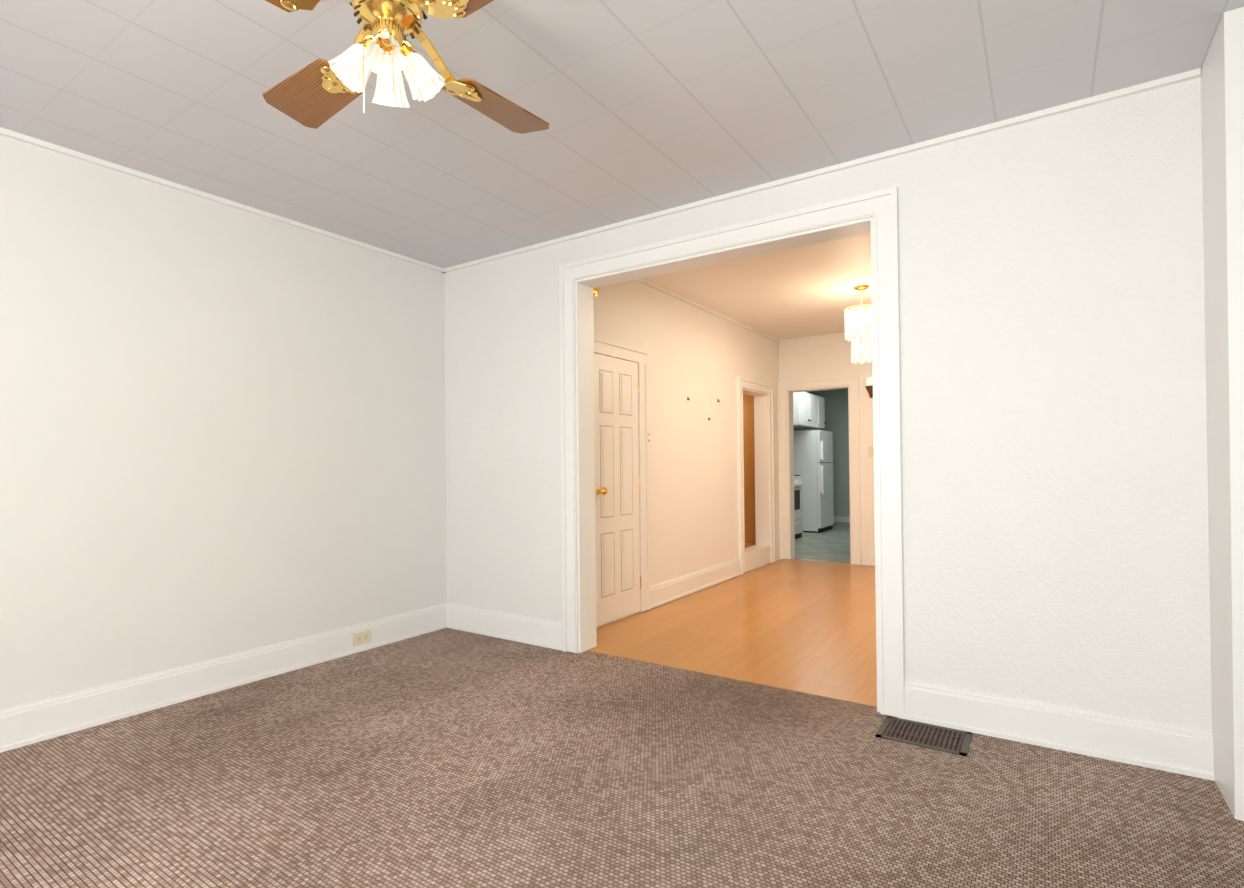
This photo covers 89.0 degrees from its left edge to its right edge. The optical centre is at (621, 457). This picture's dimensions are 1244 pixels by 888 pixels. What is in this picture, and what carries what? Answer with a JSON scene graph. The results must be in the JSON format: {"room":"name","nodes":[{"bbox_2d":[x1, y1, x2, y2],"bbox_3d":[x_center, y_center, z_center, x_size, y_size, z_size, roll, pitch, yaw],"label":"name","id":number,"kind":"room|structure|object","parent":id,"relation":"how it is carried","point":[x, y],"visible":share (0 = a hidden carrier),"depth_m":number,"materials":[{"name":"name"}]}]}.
{"room":"empty living room","nodes":[
{"label":"empty living room","id":0,"kind":"room"},
{"bbox_2d":[0,135,446,709],"bbox_3d":[-2.468,-0.120,2.604,0.150,2.660,4.600,-1,-1,34],"label":"wall","id":1,"kind":"structure","parent":0,"point":[222,429],"depth_m":3.06,"materials":[{"name":"white paint"}]},
{"bbox_2d":[0,127,443,271],"bbox_3d":[-2.408,-1.290,2.568,0.022,0.022,4.300,-1,-1,34],"label":"trim","id":2,"kind":"structure","parent":1,"relation":"attached to","point":[5,132],"depth_m":3.06,"materials":[{"name":"white wood"}]},
{"bbox_2d":[0,604,447,752],"bbox_3d":[-2.383,1.069,2.543,0.026,0.160,4.300,-1,-1,34],"label":"baseboard","id":3,"kind":"structure","parent":1,"relation":"attached to","point":[22,725],"depth_m":3.02,"materials":[{"name":"white wood"}]},
{"bbox_2d":[353,630,370,645],"bbox_3d":[-1.549,1.075,3.778,0.008,0.072,0.116,-1,-1,34],"label":"electrical outlet plate","id":4,"kind":"object","parent":3,"relation":"attached to","point":[360,638],"visible":1,"depth_m":3.77,"materials":[{"name":"beige plastic"}]},
{"bbox_2d":[0,628,1243,887],"bbox_3d":[-0.706,1.152,1.457,4.020,0.060,4.355,-1,-1,34],"label":"floor","id":5,"kind":"structure","parent":0,"point":[448,758],"depth_m":2.11,"materials":[{"name":"brown carpet"}]},
{"bbox_2d":[875,716,971,756],"bbox_3d":[1.211,1.111,2.538,0.320,0.006,0.230,-1,-1,34],"label":"floor vent","id":6,"kind":"object","parent":5,"relation":"in","point":[944,739],"visible":1,"depth_m":2.53,"materials":[{"name":"brown"}]},
{"bbox_2d":[0,0,1243,267],"bbox_3d":[-0.787,-1.378,1.397,4.320,0.100,4.450,-1,-1,34],"label":"ceiling","id":7,"kind":"structure","parent":0,"point":[646,106],"depth_m":2.30,"materials":[{"name":"paint"}]},
{"bbox_2d":[262,0,548,133],"bbox_3d":[-0.590,-1.086,1.595,0.825,0.484,0.825,0,-1,-8],"label":"ceiling fan","id":8,"kind":"object","parent":7,"relation":"hanging from","point":[317,93],"visible":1,"depth_m":1.64,"materials":[{"name":"brown wood"}]},
{"bbox_2d":[593,280,779,627],"bbox_3d":[0.694,-0.119,5.723,0.150,2.660,4.100,-1,-1,34],"label":"wall","id":9,"kind":"structure","parent":0,"point":[702,360],"depth_m":5.41,"materials":[{"name":"white paint"}]},
{"bbox_2d":[593,287,598,296],"bbox_3d":[-0.180,-1.135,4.291,0.012,0.090,0.090,-1,-1,34],"label":"wall ornament","id":10,"kind":"object","parent":9,"relation":"attached to","point":[595,292],"visible":0.56,"depth_m":4.29,"materials":[{"name":"gold metal"}]},
{"bbox_2d":[594,353,640,626],"bbox_3d":[-0.008,0.214,4.453,0.078,1.838,0.589,-1,-1,34],"label":"door","id":11,"kind":"structure","parent":9,"relation":"in","point":[617,486],"depth_m":4.46,"materials":[{"name":"white wood"}]},
{"bbox_2d":[594,337,649,611],"bbox_3d":[-0.029,0.171,4.467,0.032,1.950,0.808,-1,-1,34],"label":"door frame","id":12,"kind":"structure","parent":9,"relation":"attached to","point":[614,350],"depth_m":4.73,"materials":[{"name":"white wood"}]},
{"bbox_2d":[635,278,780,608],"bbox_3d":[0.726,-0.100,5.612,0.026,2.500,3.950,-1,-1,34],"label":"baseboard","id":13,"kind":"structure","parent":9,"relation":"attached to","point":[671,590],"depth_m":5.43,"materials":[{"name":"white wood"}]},
{"bbox_2d":[737,376,775,574],"bbox_3d":[1.355,0.177,6.683,0.184,1.954,0.938,-1,-1,34],"label":"door frame","id":14,"kind":"structure","parent":9,"relation":"attached to","point":[761,393],"depth_m":6.96,"materials":[{"name":"white wood"}]},
{"bbox_2d":[587,559,876,706],"bbox_3d":[2.257,1.157,4.566,3.700,0.056,4.105,-1,-1,34],"label":"floor","id":15,"kind":"structure","parent":0,"point":[808,627],"depth_m":4.14,"materials":[{"name":"brown wood"}]},
{"bbox_2d":[743,394,770,571],"bbox_3d":[0.868,-0.108,7.008,1.312,2.660,1.050,-1,-1,34],"label":"wall","id":16,"kind":"structure","parent":0,"point":[757,556],"depth_m":7.18,"materials":[{"name":"brown wood"}]},
{"bbox_2d":[644,233,871,339],"bbox_3d":[2.242,-1.425,4.606,4.000,0.100,4.250,-1,-1,34],"label":"ceiling","id":17,"kind":"structure","parent":0,"point":[803,291],"depth_m":5.02,"materials":[{"name":"white paint"}]},
{"bbox_2d":[844,284,871,363],"bbox_3d":[1.917,-1.065,5.056,0.263,0.605,0.263,-1,-1,34],"label":"chandelier","id":18,"kind":"object","parent":17,"relation":"hanging from","point":[857,346],"visible":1,"depth_m":4.99,"materials":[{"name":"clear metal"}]},
{"bbox_2d":[790,522,849,563],"bbox_3d":[3.384,1.187,9.094,2.850,0.064,4.800,-1,-1,34],"label":"floor","id":19,"kind":"structure","parent":0,"point":[832,545],"depth_m":8.35,"materials":[{"name":"grey tile"}]},
{"bbox_2d":[794,475,803,538],"bbox_3d":[2.193,0.631,9.205,0.720,1.080,0.760,-1,-1,34],"label":"range","id":20,"kind":"object","parent":19,"relation":"on","point":[798,506],"visible":0.1,"depth_m":9.17,"materials":[{"name":"white metal"}]},
{"bbox_2d":[793,430,833,532],"bbox_3d":[2.992,0.375,10.338,0.780,1.600,0.730,-1,-1,34],"label":"refrigerator","id":21,"kind":"object","parent":19,"relation":"on","point":[813,458],"visible":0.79,"depth_m":9.96,"materials":[{"name":"white metal"}]},
{"bbox_2d":[779,335,874,564],"bbox_3d":[3.392,-0.139,6.299,4.000,2.660,0.150,-1,-1,34],"label":"wall","id":22,"kind":"structure","parent":0,"point":[828,357],"depth_m":6.85,"materials":[{"name":"white paint"}]},
{"bbox_2d":[778,375,861,564],"bbox_3d":[2.214,0.138,7.067,0.888,2.024,0.184,-1,-1,34],"label":"door frame","id":23,"kind":"structure","parent":22,"relation":"attached to","point":[786,389],"depth_m":7.14,"materials":[{"name":"white wood"}]},
{"bbox_2d":[781,331,874,565],"bbox_3d":[3.356,-0.120,6.217,3.670,2.500,0.026,-1,-1,34],"label":"baseboard","id":24,"kind":"structure","parent":22,"relation":"attached to","point":[868,556],"depth_m":6.78,"materials":[{"name":"white wood"}]},
{"bbox_2d":[864,377,872,397],"bbox_3d":[2.628,-0.740,6.673,0.152,0.213,0.076,-1,-1,34],"label":"wall sconce","id":25,"kind":"object","parent":22,"relation":"attached to","point":[868,382],"visible":0.5,"depth_m":6.67,"materials":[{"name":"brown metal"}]},
{"bbox_2d":[868,447,873,457],"bbox_3d":[2.644,-0.058,6.699,0.072,0.116,0.013,-1,-1,34],"label":"switch plate","id":26,"kind":"object","parent":22,"relation":"attached to","point":[870,452],"visible":0.82,"depth_m":6.70,"materials":[{"name":"beige plastic"}]},
{"bbox_2d":[444,76,1211,730],"bbox_3d":[0.564,-0.142,3.257,4.170,2.660,0.150,-1,-1,34],"label":"wall","id":27,"kind":"structure","parent":0,"point":[1054,428],"depth_m":2.50,"materials":[{"name":"white paint"}]},
{"bbox_2d":[444,603,562,650],"bbox_3d":[-0.762,1.068,4.031,1.011,0.160,0.026,-1,-1,34],"label":"baseboard","id":28,"kind":"structure","parent":27,"relation":"attached to","point":[513,627],"depth_m":4.00,"materials":[{"name":"white wood"}]},
{"bbox_2d":[575,217,879,711],"bbox_3d":[0.474,0.034,3.316,1.682,2.191,0.160,-1,-1,34],"label":"trim","id":29,"kind":"structure","parent":27,"relation":"attached to","point":[586,532],"depth_m":3.71,"materials":[{"name":"white wood"}]},
{"bbox_2d":[559,186,904,718],"bbox_3d":[0.423,-0.013,3.241,1.868,2.284,0.030,-1,-1,34],"label":"door frame","id":30,"kind":"structure","parent":27,"relation":"attached to","point":[880,207],"depth_m":2.78,"materials":[{"name":"white wood"}]},
{"bbox_2d":[443,68,1200,272],"bbox_3d":[0.401,-1.310,3.266,3.860,0.022,0.022,-1,-1,34],"label":"trim","id":31,"kind":"structure","parent":27,"relation":"attached to","point":[1130,90],"depth_m":2.76,"materials":[{"name":"white wood"}]},
{"bbox_2d":[904,680,1214,780],"bbox_3d":[1.620,1.030,2.442,0.981,0.160,0.026,-1,-1,34],"label":"baseboard","id":32,"kind":"structure","parent":27,"relation":"attached to","point":[1183,750],"depth_m":2.39,"materials":[{"name":"white wood"}]},
{"bbox_2d":[809,389,849,522],"bbox_3d":[4.741,-0.104,11.159,2.790,2.660,0.165,-1,-1,34],"label":"wall","id":33,"kind":"structure","parent":0,"point":[836,414],"depth_m":11.58,"materials":[{"name":"grey paint"}]},
{"bbox_2d":[793,392,800,429],"bbox_3d":[1.805,-0.629,8.758,0.644,0.760,2.138,-1,-1,34],"label":"upper cabinet","id":34,"kind":"object","parent":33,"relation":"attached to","point":[796,395],"depth_m":9.50,"materials":[{"name":"white wood"}]},
{"bbox_2d":[801,392,808,428],"bbox_3d":[2.518,-0.626,9.827,0.644,0.760,0.448,-1,-1,34],"label":"upper cabinet","id":35,"kind":"object","parent":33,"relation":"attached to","point":[808,410],"depth_m":9.68,"materials":[{"name":"white wood"}]},
{"bbox_2d":[809,393,820,428],"bbox_3d":[2.760,-0.624,10.190,0.644,0.760,0.456,-1,-1,34],"label":"upper cabinet","id":36,"kind":"object","parent":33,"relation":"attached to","point":[812,398],"depth_m":10.02,"materials":[{"name":"white wood"}]},
{"bbox_2d":[817,396,824,428],"bbox_3d":[3.001,-0.623,10.552,0.644,0.760,0.448,-1,-1,34],"label":"upper cabinet","id":37,"kind":"object","parent":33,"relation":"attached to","point":[820,400],"depth_m":10.37,"materials":[{"name":"white wood"}]},
{"bbox_2d":[1201,7,1243,820],"bbox_3d":[1.971,-0.123,2.021,0.102,2.450,0.345,-1,-1,34],"label":"wall","id":38,"kind":"structure","parent":0,"point":[1222,98],"depth_m":1.96,"materials":[{"name":"white paint"}]}
]}

